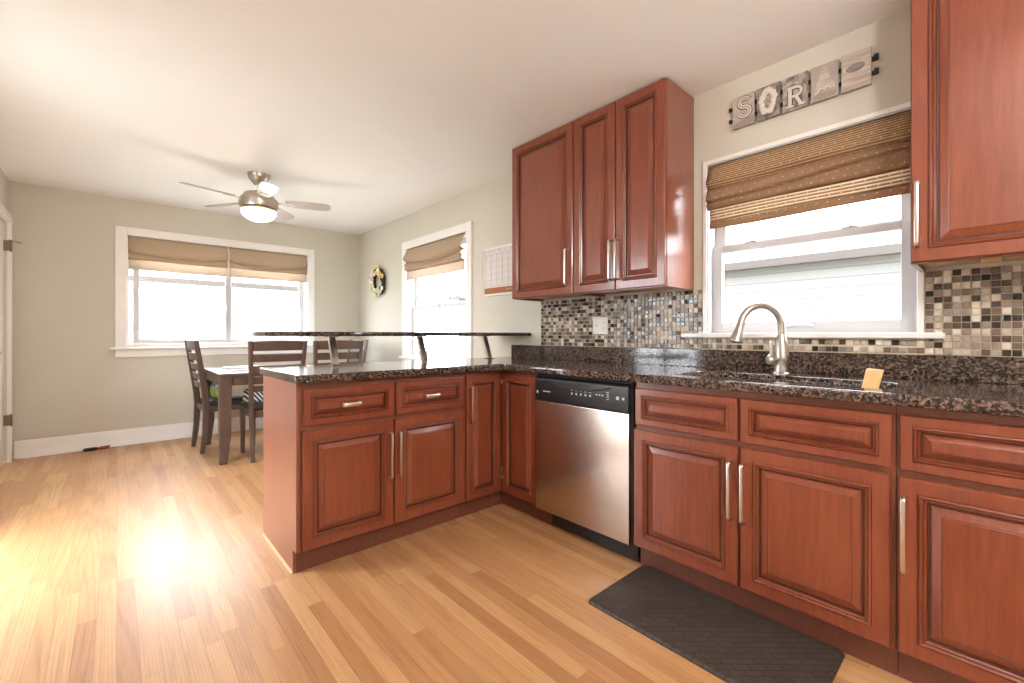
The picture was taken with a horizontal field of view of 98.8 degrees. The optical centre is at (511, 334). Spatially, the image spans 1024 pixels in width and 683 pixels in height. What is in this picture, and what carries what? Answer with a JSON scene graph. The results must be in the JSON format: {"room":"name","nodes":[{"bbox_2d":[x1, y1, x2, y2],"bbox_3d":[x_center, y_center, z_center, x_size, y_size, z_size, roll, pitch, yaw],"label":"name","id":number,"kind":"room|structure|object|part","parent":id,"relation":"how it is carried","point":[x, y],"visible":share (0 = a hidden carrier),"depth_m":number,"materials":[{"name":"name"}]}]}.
{"room":"kitchen","nodes":[
{"label":"kitchen","id":0,"kind":"room"},
{"bbox_2d":[0,168,8,462],"bbox_3d":[-1.845,-0.128,0.899,0.140,2.442,7.805,0,0,-42],"label":"wall","id":1,"kind":"structure","parent":0,"point":[4,182],"depth_m":3.76,"materials":[{"name":"paint"}]},
{"bbox_2d":[0,203,21,464],"bbox_3d":[-4.110,0.019,3.539,0.136,2.147,0.824,0,0,-42],"label":"door","id":2,"kind":"structure","parent":1,"relation":"in","point":[6,245],"depth_m":3.77,"materials":[{"name":"white paint"}]},
{"bbox_3d":[-4.109,0.019,3.540,0.028,2.147,0.824,0,0,-42],"label":"casing","id":3,"kind":"part","parent":2,"relation":"part of","materials":[{"name":"white paint"}]},
{"bbox_2d":[9,181,358,458],"bbox_3d":[-3.287,-0.128,4.946,3.411,2.442,0.140,0,0,-42],"label":"wall","id":4,"kind":"structure","parent":0,"point":[67,379],"depth_m":4.22,"materials":[{"name":"paint"}]},
{"bbox_2d":[14,416,262,459],"bbox_3d":[-3.221,1.014,4.896,3.101,0.158,0.022,0,0,-42],"label":"baseboard","id":5,"kind":"structure","parent":4,"relation":"attached to","point":[29,448],"depth_m":4.28,"materials":[{"name":"white paint"}]},
{"bbox_2d":[110,225,314,356],"bbox_3d":[-3.223,-0.425,4.963,1.950,1.293,0.180,0,0,-42],"label":"window","id":6,"kind":"structure","parent":4,"relation":"in","point":[306,291],"depth_m":4.70,"materials":[{"name":"white paint"}]},
{"bbox_2d":[128,236,227,276],"bbox_3d":[-3.504,-0.821,4.646,0.843,0.341,0.083,0,0,-42],"label":"roman shade","id":7,"kind":"object","parent":6,"relation":"attached to","point":[148,254],"visible":1,"depth_m":4.61,"materials":[{"name":"beige fabric"}]},
{"bbox_3d":[-3.502,-0.707,4.644,0.831,0.114,0.014,0,0,-42],"label":"panel","id":8,"kind":"part","parent":7,"relation":"part of","materials":[{"name":"beige fabric"}]},
{"bbox_3d":[-3.523,-0.447,4.726,0.845,1.060,0.030,0,0,-42],"label":"sash","id":9,"kind":"part","parent":6,"relation":"part of","materials":[{"name":"white plastic"}]},
{"bbox_3d":[-2.954,-0.447,5.286,0.830,1.060,0.030,0,0,-42],"label":"sash","id":10,"kind":"part","parent":6,"relation":"part of","materials":[{"name":"white plastic"}]},
{"bbox_2d":[229,247,307,282],"bbox_3d":[-2.875,-0.821,5.212,0.830,0.341,0.083,0,0,-42],"label":"roman shade","id":11,"kind":"object","parent":6,"relation":"attached to","point":[244,263],"visible":1,"depth_m":5.18,"materials":[{"name":"beige fabric"}]},
{"bbox_3d":[-2.873,-0.707,5.210,0.818,0.114,0.014,0,0,-42],"label":"panel","id":12,"kind":"part","parent":11,"relation":"part of","materials":[{"name":"beige fabric"}]},
{"bbox_2d":[0,0,910,234],"bbox_3d":[-0.629,-1.399,1.993,3.411,0.100,8.085,0,0,-42],"label":"ceiling","id":13,"kind":"structure","parent":0,"point":[379,113],"depth_m":2.31,"materials":[{"name":"paint"}]},
{"bbox_2d":[179,171,330,221],"bbox_3d":[-2.115,-1.151,3.667,1.073,0.394,1.048,0,0,-42],"label":"ceiling fan","id":14,"kind":"object","parent":13,"relation":"hanging from","point":[259,205],"visible":1,"depth_m":3.62,"materials":[{"name":"silver metal"}]},
{"bbox_3d":[-2.344,-1.124,3.386,0.121,0.032,0.365,0,0,33],"label":"blade","id":15,"kind":"part","parent":14,"relation":"part of","materials":[{"name":"silver metal"}]},
{"bbox_3d":[-2.494,-1.124,3.804,0.365,0.032,0.121,0,0,15],"label":"blade","id":16,"kind":"part","parent":14,"relation":"part of","materials":[{"name":"brown wood"}]},
{"bbox_3d":[-2.131,-0.997,3.699,0.262,0.086,0.262,0,0,-42],"label":"globe","id":17,"kind":"part","parent":14,"relation":"part of","materials":[{"name":"white glass"}]},
{"bbox_3d":[-1.902,-1.124,3.398,0.128,0.032,0.364,0,0,-42],"label":"blade","id":18,"kind":"part","parent":14,"relation":"part of","materials":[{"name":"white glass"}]},
{"bbox_3d":[-2.146,-1.124,4.076,0.121,0.032,0.365,0,0,-1],"label":"blade","id":19,"kind":"part","parent":14,"relation":"part of","materials":[{"name":"brown wood"}]},
{"bbox_3d":[-1.776,-1.124,3.826,0.365,0.032,0.121,0,0,-21],"label":"blade","id":20,"kind":"part","parent":14,"relation":"part of","materials":[{"name":"brown wood"}]},
{"bbox_2d":[0,428,912,682],"bbox_3d":[-0.629,1.123,1.993,3.411,0.060,8.085,0,0,-42],"label":"floor","id":21,"kind":"structure","parent":0,"point":[151,562],"depth_m":1.83,"materials":[{"name":"brown wood"}]},
{"bbox_2d":[83,445,109,451],"bbox_3d":[-3.944,1.077,4.170,0.033,0.032,0.189,0,0,39],"label":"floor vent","id":22,"kind":"object","parent":21,"relation":"on","point":[106,446],"visible":1,"depth_m":4.15,"materials":[{"name":"black plastic"}]},
{"bbox_2d":[184,340,255,453],"bbox_3d":[-2.858,0.572,4.307,0.472,1.042,0.522,0,0,45],"label":"dining chair","id":23,"kind":"object","parent":21,"relation":"on","point":[206,404],"visible":0.83,"depth_m":4.11,"materials":[{"name":"brown wood"}]},
{"bbox_3d":[-3.139,0.573,4.316,0.060,1.040,0.126,0,0,45],"label":"post","id":24,"kind":"part","parent":23,"relation":"part of","materials":[{"name":"brown wood"}]},
{"bbox_3d":[-2.845,0.573,4.027,0.060,1.040,0.126,0,0,45],"label":"post","id":25,"kind":"part","parent":23,"relation":"part of","materials":[{"name":"brown wood"}]},
{"bbox_2d":[210,382,217,398],"bbox_3d":[-2.859,0.530,4.309,0.148,0.158,0.296,0,0,-42],"label":"pillow","id":26,"kind":"object","parent":23,"relation":"on","point":[214,387],"visible":0.3,"depth_m":4.18,"materials":[{"name":"green fabric"}]},
{"bbox_3d":[-2.832,0.692,4.334,0.400,0.053,0.402,0,0,45],"label":"seat frame","id":27,"kind":"part","parent":23,"relation":"part of","materials":[{"name":"brown wood"}]},
{"bbox_2d":[200,394,243,405],"bbox_3d":[-2.815,0.637,4.351,0.430,0.054,0.400,0,0,45],"label":"seat cushion","id":28,"kind":"object","parent":23,"relation":"on","point":[236,398],"depth_m":4.22,"materials":[{"name":"black leather"}]},
{"bbox_3d":[-2.561,0.880,4.338,0.042,0.425,0.042,0,0,45],"label":"leg","id":29,"kind":"part","parent":23,"relation":"part of","materials":[{"name":"brown wood"}]},
{"bbox_2d":[204,363,312,464],"bbox_3d":[-2.265,0.711,4.486,1.366,0.764,0.970,0,0,-42],"label":"dining table","id":30,"kind":"object","parent":21,"relation":"on","point":[225,379],"visible":0.4,"depth_m":3.72,"materials":[{"name":"brown wood"}]},
{"bbox_3d":[-3.027,0.725,4.386,0.088,0.736,0.088,0,0,-42],"label":"leg","id":31,"kind":"part","parent":30,"relation":"part of","materials":[{"name":"brown wood"}]},
{"bbox_3d":[-2.445,0.725,3.739,0.088,0.736,0.088,0,0,-42],"label":"leg","id":32,"kind":"part","parent":30,"relation":"part of","materials":[{"name":"brown wood"}]},
{"bbox_2d":[222,365,257,369],"bbox_3d":[-2.667,0.321,4.354,0.220,0.016,0.300,0,0,41],"label":"magazine","id":33,"kind":"object","parent":30,"relation":"on","point":[227,367],"visible":0.68,"depth_m":4.26,"materials":[{"name":"white paper"}]},
{"bbox_2d":[240,341,307,462],"bbox_3d":[-2.206,0.572,4.033,0.472,1.042,0.522,0,0,-42],"label":"dining chair","id":34,"kind":"object","parent":21,"relation":"on","point":[248,409],"visible":0.64,"depth_m":3.81,"materials":[{"name":"brown wood"}]},
{"bbox_3d":[-2.502,0.880,4.078,0.042,0.425,0.042,0,0,-42],"label":"leg","id":35,"kind":"part","parent":34,"relation":"part of","materials":[{"name":"brown wood"}]},
{"bbox_2d":[240,401,262,410],"bbox_3d":[-2.247,0.637,4.079,0.430,0.054,0.400,0,0,-42],"label":"seat cushion","id":36,"kind":"object","parent":34,"relation":"on","point":[258,406],"depth_m":3.91,"materials":[{"name":"black fabric"}]},
{"bbox_3d":[-2.232,0.573,3.754,0.060,1.040,0.126,0,0,-42],"label":"post","id":37,"kind":"part","parent":34,"relation":"part of","materials":[{"name":"brown wood"}]},
{"bbox_3d":[-2.231,0.692,4.061,0.400,0.053,0.402,0,0,-42],"label":"seat frame","id":38,"kind":"part","parent":34,"relation":"part of","materials":[{"name":"brown wood"}]},
{"bbox_2d":[243,388,262,402],"bbox_3d":[-2.373,0.551,4.053,0.165,0.116,0.200,0,0,-42],"label":"striped cushion","id":39,"kind":"object","parent":34,"relation":"on","point":[258,396],"visible":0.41,"depth_m":3.98,"materials":[{"name":"fabric"}]},
{"bbox_3d":[-1.926,0.573,4.029,0.060,1.040,0.126,0,0,-42],"label":"post","id":40,"kind":"part","parent":34,"relation":"part of","materials":[{"name":"brown wood"}]},
{"bbox_2d":[313,340,363,364],"bbox_3d":[-1.815,0.572,4.386,0.472,1.042,0.522,0,0,-42],"label":"dining chair","id":41,"kind":"object","parent":21,"relation":"on","point":[341,344],"visible":0.25,"depth_m":4.21,"materials":[{"name":"brown wood"}]},
{"bbox_3d":[-1.840,0.573,4.106,0.060,1.040,0.126,0,0,-42],"label":"post","id":42,"kind":"part","parent":41,"relation":"part of","materials":[{"name":"brown wood"}]},
{"bbox_3d":[-1.534,0.573,4.382,0.060,1.040,0.126,0,0,-42],"label":"post","id":43,"kind":"part","parent":41,"relation":"part of","materials":[{"name":"brown wood"}]},
{"bbox_2d":[346,339,368,362],"bbox_3d":[-1.989,0.572,5.044,0.522,1.042,0.472,0,0,-42],"label":"dining chair","id":44,"kind":"object","parent":21,"relation":"on","point":[365,343],"visible":0.2,"depth_m":5.03,"materials":[{"name":"brown wood"}]},
{"bbox_3d":[-1.710,0.573,5.019,0.126,1.040,0.060,0,0,-42],"label":"post","id":45,"kind":"part","parent":44,"relation":"part of","materials":[{"name":"brown wood"}]},
{"bbox_2d":[262,373,464,573],"bbox_3d":[-0.810,0.655,2.482,0.936,0.875,0.639,0,0,-42],"label":"base cabinet","id":46,"kind":"object","parent":21,"relation":"on","point":[351,466],"visible":0.92,"depth_m":2.20,"materials":[{"name":"brown wood"}]},
{"bbox_3d":[-1.016,0.655,2.717,0.928,0.875,0.014,0,0,-42],"label":"panel","id":47,"kind":"part","parent":46,"relation":"part of","materials":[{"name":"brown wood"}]},
{"bbox_3d":[-1.187,1.088,2.207,0.008,0.010,0.540,0,0,-42],"label":"shoe moulding","id":48,"kind":"part","parent":46,"relation":"part of","materials":[{"name":"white wood"}]},
{"bbox_3d":[-1.158,0.655,2.191,0.014,0.875,0.578,0,0,-42],"label":"panel","id":49,"kind":"part","parent":46,"relation":"part of","materials":[{"name":"brown wood"}]},
{"bbox_3d":[-0.783,0.710,2.133,0.446,0.543,0.024,0,0,-42],"label":"door","id":50,"kind":"part","parent":46,"relation":"part of","materials":[{"name":"brown wood"}]},
{"bbox_3d":[-0.780,0.332,2.136,0.446,0.170,0.024,0,0,-42],"label":"drawer","id":51,"kind":"part","parent":46,"relation":"part of","materials":[{"name":"brown wood"}]},
{"bbox_3d":[-0.769,0.333,2.113,0.101,0.019,0.035,0,0,-42],"label":"handle","id":52,"kind":"part","parent":46,"relation":"part of","materials":[{"name":"silver metal"}]},
{"bbox_3d":[-0.618,0.618,2.249,0.012,0.238,0.035,0,0,-42],"label":"handle","id":53,"kind":"part","parent":46,"relation":"part of","materials":[{"name":"silver metal"}]},
{"bbox_3d":[-0.581,0.618,2.281,0.012,0.238,0.035,0,0,-42],"label":"handle","id":54,"kind":"part","parent":46,"relation":"part of","materials":[{"name":"silver metal"}]},
{"bbox_3d":[-0.446,0.710,2.436,0.444,0.543,0.024,0,0,-42],"label":"door","id":55,"kind":"part","parent":46,"relation":"part of","materials":[{"name":"brown wood"}]},
{"bbox_3d":[-0.443,0.332,2.439,0.436,0.170,0.024,0,0,-42],"label":"drawer","id":56,"kind":"part","parent":46,"relation":"part of","materials":[{"name":"brown wood"}]},
{"bbox_3d":[-0.434,0.333,2.414,0.101,0.019,0.035,0,0,-42],"label":"handle","id":57,"kind":"part","parent":46,"relation":"part of","materials":[{"name":"silver metal"}]},
{"bbox_2d":[460,370,543,520],"bbox_3d":[-0.026,0.655,2.981,0.892,0.875,0.894,0,0,-42],"label":"base cabinet","id":58,"kind":"object","parent":21,"relation":"on","point":[500,405],"visible":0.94,"depth_m":2.67,"materials":[{"name":"brown wood"}]},
{"bbox_3d":[-0.238,0.413,2.590,0.012,0.223,0.035,0,0,-42],"label":"handle","id":59,"kind":"part","parent":58,"relation":"part of","materials":[{"name":"silver metal"}]},
{"bbox_3d":[-0.174,0.612,2.681,0.259,0.738,0.024,0,0,-42],"label":"door","id":60,"kind":"part","parent":58,"relation":"part of","materials":[{"name":"brown wood"}]},
{"bbox_3d":[0.043,0.612,2.650,0.024,0.738,0.298,0,0,-42],"label":"door","id":61,"kind":"part","parent":58,"relation":"part of","materials":[{"name":"brown wood"}]},
{"bbox_2d":[260,336,1023,417],"bbox_3d":[0.354,0.112,1.859,1.848,0.211,3.181,0,0,-42],"label":"countertop","id":62,"kind":"structure","parent":58,"relation":"on","point":[970,384],"depth_m":1.97,"materials":[{"name":"brown stone"}]},
{"bbox_3d":[-1.062,0.093,2.604,0.060,0.174,0.138,0,0,-42],"label":"bar bracket","id":63,"kind":"part","parent":62,"relation":"part of","materials":[{"name":"silver metal"}]},
{"bbox_3d":[-1.056,0.093,2.598,0.038,0.174,0.092,0,0,-42],"label":"post","id":64,"kind":"part","parent":62,"relation":"part of","materials":[{"name":"silver metal"}]},
{"bbox_2d":[248,331,530,335],"bbox_3d":[-0.677,-0.005,2.978,1.875,0.024,0.391,0,0,-42],"label":"bar shelf","id":65,"kind":"object","parent":62,"relation":"on","point":[264,333],"visible":1,"depth_m":2.63,"materials":[{"name":"brown stone"}]},
{"bbox_3d":[-0.618,0.093,2.997,0.060,0.174,0.138,0,0,-42],"label":"bar bracket","id":66,"kind":"part","parent":62,"relation":"part of","materials":[{"name":"silver metal"}]},
{"bbox_3d":[-0.200,0.093,3.380,0.060,0.174,0.138,0,0,-42],"label":"bar bracket","id":67,"kind":"part","parent":62,"relation":"part of","materials":[{"name":"silver metal"}]},
{"bbox_2d":[729,302,789,374],"bbox_3d":[1.123,0.015,1.995,0.272,0.328,0.069,0,0,0],"label":"tap","id":68,"kind":"object","parent":62,"relation":"on","point":[779,358],"visible":1,"depth_m":1.98,"materials":[{"name":"silver metal"}]},
{"bbox_3d":[1.132,-0.070,1.992,0.214,0.158,0.029,0,0,-2],"label":"spout","id":69,"kind":"part","parent":68,"relation":"part of","materials":[{"name":"silver metal"}]},
{"bbox_3d":[1.178,0.070,1.996,0.022,0.080,0.025,0,0,-42],"label":"lever","id":70,"kind":"part","parent":68,"relation":"part of","materials":[{"name":"silver metal"}]},
{"bbox_3d":[1.185,0.113,1.995,0.049,0.044,0.044,0,0,-1],"label":"valve knob","id":71,"kind":"part","parent":68,"relation":"part of","materials":[{"name":"silver metal"}]},
{"bbox_3d":[1.091,0.298,1.819,0.335,0.160,0.795,0,0,-42],"label":"sink","id":72,"kind":"object","parent":62,"relation":"in","visible":0},
{"bbox_2d":[861,368,883,388],"bbox_3d":[1.317,0.177,1.609,0.023,0.107,0.068,0,0,-42],"label":"sponge","id":73,"kind":"object","parent":72,"relation":"in","point":[872,377],"visible":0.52,"depth_m":1.60,"materials":[{"name":"yellow"}]},
{"bbox_2d":[535,374,640,560],"bbox_3d":[0.569,0.659,2.488,0.628,0.868,0.634,0,0,-42],"label":"dishwasher","id":74,"kind":"object","parent":21,"relation":"on","point":[585,427],"visible":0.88,"depth_m":2.24,"materials":[{"name":"silver metal"}]},
{"bbox_3d":[0.347,0.299,2.289,0.024,0.137,0.613,0,0,-42],"label":"control panel","id":75,"kind":"part","parent":74,"relation":"part of","materials":[{"name":"black plastic"}]},
{"bbox_3d":[0.349,0.679,2.291,0.020,0.616,0.613,0,0,-42],"label":"steel door","id":76,"kind":"part","parent":74,"relation":"part of","materials":[{"name":"silver metal"}]},
{"bbox_3d":[0.507,1.038,2.386,0.250,0.086,0.562,0,0,-42],"label":"kick plate","id":77,"kind":"part","parent":74,"relation":"part of","materials":[{"name":"black plastic"}]},
{"bbox_2d":[588,565,844,682],"bbox_3d":[0.723,1.085,1.646,0.427,0.014,0.776,0,0,-42],"label":"floor mat","id":78,"kind":"object","parent":21,"relation":"on","point":[734,643],"visible":1,"depth_m":1.59,"materials":[{"name":"grey plastic"}]},
{"bbox_2d":[634,382,898,675],"bbox_3d":[1.098,0.655,1.907,0.658,0.875,0.930,0,0,-42],"label":"base cabinet","id":79,"kind":"object","parent":21,"relation":"on","point":[781,509],"visible":0.98,"depth_m":1.61,"materials":[{"name":"brown wood"}]},
{"bbox_3d":[0.728,0.710,1.889,0.024,0.543,0.462,0,0,-42],"label":"door","id":80,"kind":"part","parent":79,"relation":"part of","materials":[{"name":"brown wood"}]},
{"bbox_3d":[0.731,0.332,1.886,0.024,0.170,0.454,0,0,-42],"label":"false drawer","id":81,"kind":"part","parent":79,"relation":"part of","materials":[{"name":"brown wood"}]},
{"bbox_3d":[0.850,0.609,1.717,0.035,0.234,0.012,0,0,-42],"label":"handle","id":82,"kind":"part","parent":79,"relation":"part of","materials":[{"name":"silver metal"}]},
{"bbox_3d":[0.882,0.609,1.682,0.035,0.234,0.012,0,0,-42],"label":"handle","id":83,"kind":"part","parent":79,"relation":"part of","materials":[{"name":"silver metal"}]},
{"bbox_3d":[1.039,0.710,1.544,0.024,0.543,0.445,0,0,-42],"label":"door","id":84,"kind":"part","parent":79,"relation":"part of","materials":[{"name":"brown wood"}]},
{"bbox_3d":[1.040,0.332,1.542,0.024,0.170,0.448,0,0,-42],"label":"false drawer","id":85,"kind":"part","parent":79,"relation":"part of","materials":[{"name":"brown wood"}]},
{"bbox_2d":[897,406,1023,682],"bbox_3d":[1.623,0.655,1.324,0.658,0.875,0.636,0,0,-42],"label":"base cabinet","id":86,"kind":"object","parent":21,"relation":"on","point":[960,475],"visible":0.95,"depth_m":1.26,"materials":[{"name":"brown wood"}]},
{"bbox_3d":[1.192,0.609,1.338,0.035,0.234,0.012,0,0,-42],"label":"handle","id":87,"kind":"part","parent":86,"relation":"part of","materials":[{"name":"silver metal"}]},
{"bbox_3d":[1.406,0.332,1.136,0.024,0.170,0.608,0,0,-42],"label":"drawer","id":88,"kind":"part","parent":86,"relation":"part of","materials":[{"name":"brown wood"}]},
{"bbox_2d":[359,8,1023,362],"bbox_3d":[0.586,-0.128,3.087,0.140,2.442,7.805,0,0,-42],"label":"wall","id":89,"kind":"structure","parent":0,"point":[488,205],"depth_m":2.48,"materials":[{"name":"paint"}]},
{"bbox_2d":[369,265,385,297],"bbox_3d":[-1.665,-0.661,5.419,0.091,0.410,0.391,0,0,-42],"label":"wreath","id":90,"kind":"object","parent":89,"relation":"attached to","point":[376,270],"visible":1,"depth_m":5.38,"materials":[{"name":"multicoloured plant"}]},
{"bbox_2d":[398,221,472,360],"bbox_3d":[-0.770,-0.347,4.550,0.180,1.400,1.365,0,0,-42],"label":"window","id":91,"kind":"structure","parent":89,"relation":"in","point":[410,305],"depth_m":4.60,"materials":[{"name":"white paint"}]},
{"bbox_2d":[403,232,465,279],"bbox_3d":[-0.812,-0.784,4.513,0.100,0.358,1.105,0,0,-42],"label":"roman shade","id":92,"kind":"object","parent":91,"relation":"attached to","point":[443,256],"visible":1,"depth_m":4.44,"materials":[{"name":"beige fabric"}]},
{"bbox_3d":[-0.808,-0.662,4.516,0.020,0.112,1.093,0,0,-42],"label":"panel","id":93,"kind":"part","parent":92,"relation":"part of","materials":[{"name":"beige fabric"}]},
{"bbox_3d":[-0.750,-0.048,4.568,0.035,0.542,1.105,0,0,-42],"label":"sash","id":94,"kind":"part","parent":91,"relation":"part of","materials":[{"name":"white plastic"}]},
{"bbox_3d":[-0.723,-0.620,4.593,0.028,0.645,1.105,0,0,-42],"label":"sash","id":95,"kind":"part","parent":91,"relation":"part of","materials":[{"name":"white plastic"}]},
{"bbox_2d":[483,243,511,296],"bbox_3d":[-0.049,-0.546,3.671,0.024,0.414,0.603,0,0,-42],"label":"wall calendar","id":96,"kind":"object","parent":89,"relation":"attached to","point":[497,261],"visible":0.6,"depth_m":3.75,"materials":[{"name":"paper"}]},
{"bbox_2d":[512,121,598,301],"bbox_3d":[0.293,-0.798,3.045,0.353,1.086,0.570,0,0,-42],"label":"upper cabinet","id":97,"kind":"object","parent":89,"relation":"attached to","point":[543,166],"visible":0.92,"depth_m":2.93,"materials":[{"name":"brown wood"}]},
{"bbox_3d":[0.338,-0.428,2.757,0.035,0.234,0.012,0,0,-42],"label":"handle","id":98,"kind":"part","parent":97,"relation":"part of","materials":[{"name":"silver metal"}]},
{"bbox_2d":[574,78,693,296],"bbox_3d":[0.692,-0.798,2.601,0.353,1.086,0.620,0,0,-42],"label":"upper cabinet","id":99,"kind":"object","parent":89,"relation":"attached to","point":[634,153],"visible":1,"depth_m":2.44,"materials":[{"name":"brown wood"}]},
{"bbox_3d":[0.489,-0.798,2.626,0.024,1.078,0.302,0,0,-42],"label":"door","id":100,"kind":"part","parent":99,"relation":"part of","materials":[{"name":"brown wood"}]},
{"bbox_3d":[0.560,-0.428,2.511,0.035,0.234,0.012,0,0,-42],"label":"handle","id":101,"kind":"part","parent":99,"relation":"part of","materials":[{"name":"silver metal"}]},
{"bbox_3d":[0.588,-0.428,2.480,0.035,0.234,0.012,0,0,-42],"label":"handle","id":102,"kind":"part","parent":99,"relation":"part of","materials":[{"name":"silver metal"}]},
{"bbox_3d":[0.697,-0.798,2.395,0.024,1.078,0.303,0,0,-42],"label":"door","id":103,"kind":"part","parent":99,"relation":"part of","materials":[{"name":"brown wood"}]},
{"bbox_2d":[511,345,1023,384],"bbox_3d":[1.048,0.130,2.453,0.022,0.098,3.125,0,0,-42],"label":"backsplash","id":104,"kind":"structure","parent":89,"relation":"attached to","point":[983,369],"depth_m":2.02,"materials":[{"name":"brown stone"}]},
{"bbox_2d":[541,264,1023,356],"bbox_3d":[1.161,-0.088,2.337,0.008,0.338,2.800,0,0,-42],"label":"tile backsplash","id":105,"kind":"structure","parent":89,"relation":"attached to","point":[980,310],"depth_m":1.95,"materials":[{"name":"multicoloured tile"}]},
{"bbox_2d":[593,317,607,333],"bbox_3d":[0.590,-0.062,2.949,0.018,0.116,0.120,0,0,-42],"label":"outlet plate","id":106,"kind":"object","parent":105,"relation":"attached to","point":[600,324],"visible":1,"depth_m":2.95,"materials":[{"name":"beige plastic"}]},
{"bbox_2d":[729,46,878,129],"bbox_3d":[1.356,-1.159,2.101,0.034,0.163,0.617,0,0,-42],"label":"letter sign","id":107,"kind":"object","parent":89,"relation":"attached to","point":[856,71],"visible":1,"depth_m":2.06,"materials":[{"name":"grey paint"}]},
{"bbox_3d":[1.335,-1.139,2.109,0.003,0.090,0.016,0,0,-42],"label":"letter stem","id":108,"kind":"part","parent":107,"relation":"part of","materials":[{"name":"wood"}]},
{"bbox_2d":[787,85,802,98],"bbox_3d":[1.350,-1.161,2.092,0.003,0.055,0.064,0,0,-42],"label":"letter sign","id":109,"kind":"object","parent":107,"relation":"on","point":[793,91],"depth_m":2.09,"materials":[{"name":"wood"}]},
{"bbox_2d":[788,84,803,98],"bbox_3d":[1.352,-1.161,2.092,0.003,0.061,0.068,0,0,-42],"label":"letter sign","id":110,"kind":"object","parent":107,"relation":"on","point":[795,91],"depth_m":2.09,"materials":[{"name":"white wood"}]},
{"bbox_3d":[1.358,-1.117,2.083,0.003,0.052,0.035,0,0,-42],"label":"letter leg","id":111,"kind":"part","parent":107,"relation":"part of","materials":[{"name":"wood"}]},
{"bbox_3d":[1.363,-1.191,2.110,0.011,0.018,0.612,0,0,-42],"label":"rail","id":112,"kind":"part","parent":107,"relation":"part of","materials":[{"name":"black metal"}]},
{"bbox_3d":[1.363,-1.129,2.110,0.011,0.018,0.612,0,0,-42],"label":"rail","id":113,"kind":"part","parent":107,"relation":"part of","materials":[{"name":"black metal"}]},
{"bbox_2d":[681,101,945,338],"bbox_3d":[1.386,-0.472,2.165,0.166,0.974,1.080,0,0,-42],"label":"window","id":114,"kind":"structure","parent":89,"relation":"in","point":[911,325],"depth_m":2.08,"materials":[{"name":"white paint"}]},
{"bbox_3d":[1.403,-0.046,2.137,0.029,0.022,0.110,0,0,-42],"label":"lift handle","id":115,"kind":"part","parent":114,"relation":"part of","materials":[{"name":"white plastic"}]},
{"bbox_2d":[706,110,910,228],"bbox_3d":[1.363,-0.753,2.109,0.083,0.352,0.836,0,0,-42],"label":"roman shade","id":116,"kind":"object","parent":114,"relation":"attached to","point":[871,160],"visible":0.98,"depth_m":2.03,"materials":[{"name":"brown wicker"}]},
{"bbox_3d":[1.360,-0.658,2.107,0.020,0.090,0.820,0,0,-42],"label":"panel","id":117,"kind":"part","parent":116,"relation":"part of","materials":[{"name":"brown wicker"}]},
{"bbox_3d":[1.446,-0.699,2.182,0.028,0.464,0.845,0,0,-42],"label":"sash","id":118,"kind":"part","parent":114,"relation":"part of","materials":[{"name":"white plastic"}]},
{"bbox_3d":[1.420,-0.257,2.159,0.034,0.464,0.845,0,0,-42],"label":"sash","id":119,"kind":"part","parent":114,"relation":"part of","materials":[{"name":"white plastic"}]},
{"bbox_2d":[911,0,1023,271],"bbox_3d":[1.744,-0.798,1.432,0.353,1.086,0.636,0,0,-42],"label":"upper cabinet","id":120,"kind":"object","parent":89,"relation":"attached to","point":[967,56],"visible":1,"depth_m":1.47,"materials":[{"name":"brown wood"}]},
{"bbox_3d":[1.427,-0.428,1.548,0.035,0.234,0.012,0,0,-42],"label":"handle","id":121,"kind":"part","parent":120,"relation":"part of","materials":[{"name":"silver metal"}]},
{"label":"outside","id":122,"kind":"structure","parent":0,"visible":0},
{"bbox_3d":[-3.345,1.793,3.717,60.000,0.100,70.000,0,0,-42],"label":"ground","id":123,"kind":"structure","parent":122,"visible":0},
{"bbox_2d":[129,269,297,342],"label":"window","id":124,"kind":"structure","parent":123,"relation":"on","point":[171,305],"depth_m":9.50,"materials":[{"name":"glass"}]},
{"bbox_2d":[448,195,900,352],"bbox_3d":[4.891,-0.332,7.429,5.030,4.150,13.740,0,0,-42],"label":"house","id":125,"kind":"structure","parent":123,"relation":"on","point":[857,277],"depth_m":5.45,"materials":[{"name":"grey"}]}
]}

